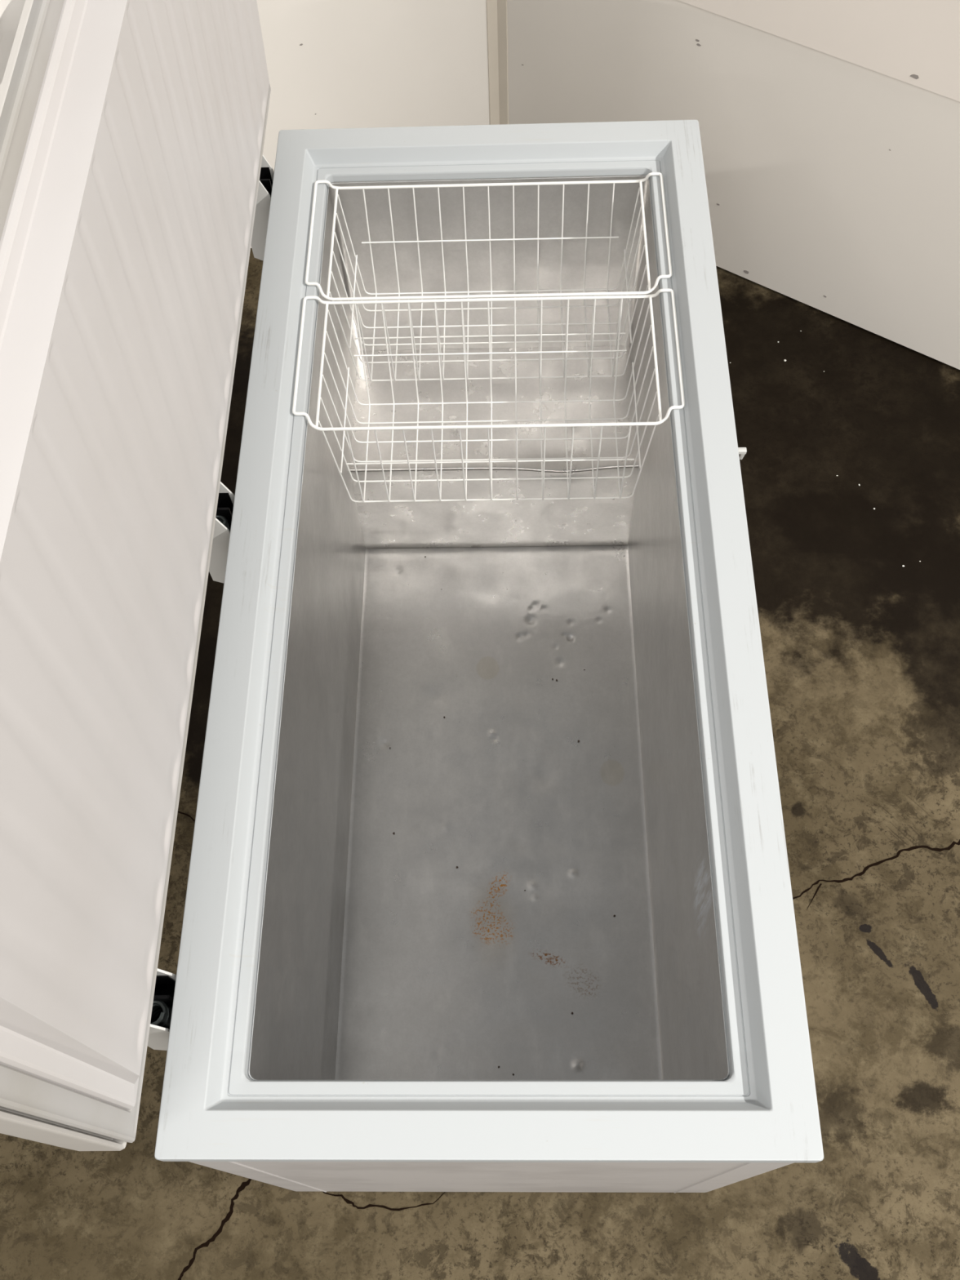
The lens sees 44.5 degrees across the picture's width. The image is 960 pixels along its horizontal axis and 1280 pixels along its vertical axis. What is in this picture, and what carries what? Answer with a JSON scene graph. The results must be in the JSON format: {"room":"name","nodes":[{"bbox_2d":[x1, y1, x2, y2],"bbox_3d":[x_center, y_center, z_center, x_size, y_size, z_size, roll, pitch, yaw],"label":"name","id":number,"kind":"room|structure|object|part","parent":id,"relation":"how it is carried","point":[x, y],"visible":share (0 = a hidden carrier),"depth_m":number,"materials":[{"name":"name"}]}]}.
{"room":"storage room","nodes":[
{"label":"storage room","id":0,"kind":"room"},
{"bbox_2d":[250,0,489,248],"bbox_3d":[-1.955,-1.203,1.780,4.201,2.593,0.061,-20,63,-8],"label":"wall","id":1,"kind":"structure","parent":0,"point":[331,64],"depth_m":2.79,"materials":[{"name":"white paint"}]},
{"bbox_2d":[486,0,508,124],"bbox_3d":[0.014,-1.869,2.058,0.048,2.593,0.017,-1,62,2],"label":"trim","id":2,"kind":"structure","parent":1,"relation":"attached to","point":[496,10],"depth_m":2.89,"materials":[{"name":"beige wood"}]},
{"bbox_2d":[0,248,959,1279],"bbox_3d":[-0.118,1.760,1.702,7.501,0.121,7.277,-1,62,2],"label":"floor","id":3,"kind":"structure","parent":0,"point":[861,647],"depth_m":2.23,"materials":[{"name":"concrete"}]},
{"bbox_2d":[0,0,823,1193],"bbox_3d":[-0.015,-0.162,1.730,0.864,1.608,1.708,-1,62,2],"label":"chest freezer","id":4,"kind":"object","parent":3,"relation":"on","point":[344,1004],"visible":0.98,"depth_m":1.67,"materials":[{"name":"white metal"}]},
{"bbox_3d":[-0.424,-0.365,1.349,0.072,0.716,1.703,-1,62,2],"label":"lid","id":5,"kind":"part","parent":4,"relation":"part of","materials":[{"name":"white plastic"}]},
{"bbox_3d":[-0.358,-0.371,1.339,0.048,0.641,1.629,-1,62,2],"label":"panel","id":6,"kind":"part","parent":4,"relation":"part of","materials":[{"name":"white plastic"}]},
{"bbox_2d":[292,288,684,502],"bbox_3d":[0.016,-0.397,1.971,0.604,0.265,0.266,-1,62,2],"label":"wire basket","id":7,"kind":"object","parent":4,"relation":"hanging from","point":[490,460],"visible":1,"depth_m":1.98,"materials":[{"name":"white metal"}]},
{"bbox_3d":[-0.254,-0.444,1.883,0.005,0.005,0.259,-1,62,2],"label":"rail","id":8,"kind":"part","parent":7,"relation":"part of","materials":[{"name":"white metal"}]},
{"bbox_3d":[0.013,-0.452,1.867,0.604,0.029,0.266,-1,62,2],"label":"hanger frame","id":9,"kind":"part","parent":7,"relation":"part of","materials":[{"name":"white metal"}]},
{"bbox_3d":[0.279,-0.450,1.867,0.005,0.005,0.259,-1,62,2],"label":"rail","id":10,"kind":"part","parent":7,"relation":"part of","materials":[{"name":"white metal"}]},
{"bbox_2d":[305,172,672,381],"bbox_3d":[0.017,-0.635,2.096,0.604,0.265,0.266,-1,62,2],"label":"wire basket","id":11,"kind":"object","parent":4,"relation":"hanging from","point":[353,298],"visible":0.93,"depth_m":2.11,"materials":[{"name":"white metal"}]},
{"bbox_3d":[-0.253,-0.682,2.008,0.005,0.005,0.259,-1,62,2],"label":"rail","id":12,"kind":"part","parent":11,"relation":"part of","materials":[{"name":"white metal"}]},
{"bbox_3d":[0.014,-0.690,1.991,0.604,0.029,0.266,-1,62,2],"label":"hanger frame","id":13,"kind":"part","parent":11,"relation":"part of","materials":[{"name":"white metal"}]},
{"bbox_3d":[0.280,-0.689,1.992,0.005,0.005,0.259,-1,62,2],"label":"rail","id":14,"kind":"part","parent":11,"relation":"part of","materials":[{"name":"white metal"}]},
{"bbox_2d":[389,555,615,1075],"bbox_3d":[0.035,0.289,2.301,0.434,0.001,1.069,-1,62,2],"label":"crumbs","id":15,"kind":"object","parent":4,"relation":"on","point":[393,833],"visible":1,"depth_m":2.26,"materials":[{"name":"brown food"}]},
{"bbox_2d":[506,0,959,369],"bbox_3d":[1.791,-0.911,1.492,4.200,2.593,0.065,29,67,16],"label":"wall","id":16,"kind":"structure","parent":0,"point":[829,130],"depth_m":2.63,"materials":[{"name":"white paint"}]},
{"bbox_3d":[1.777,-1.035,1.184,4.170,1.933,0.005,29,67,16],"label":"panel","id":17,"kind":"part","parent":16,"relation":"part of","materials":[{"name":"white paint"}]}
]}

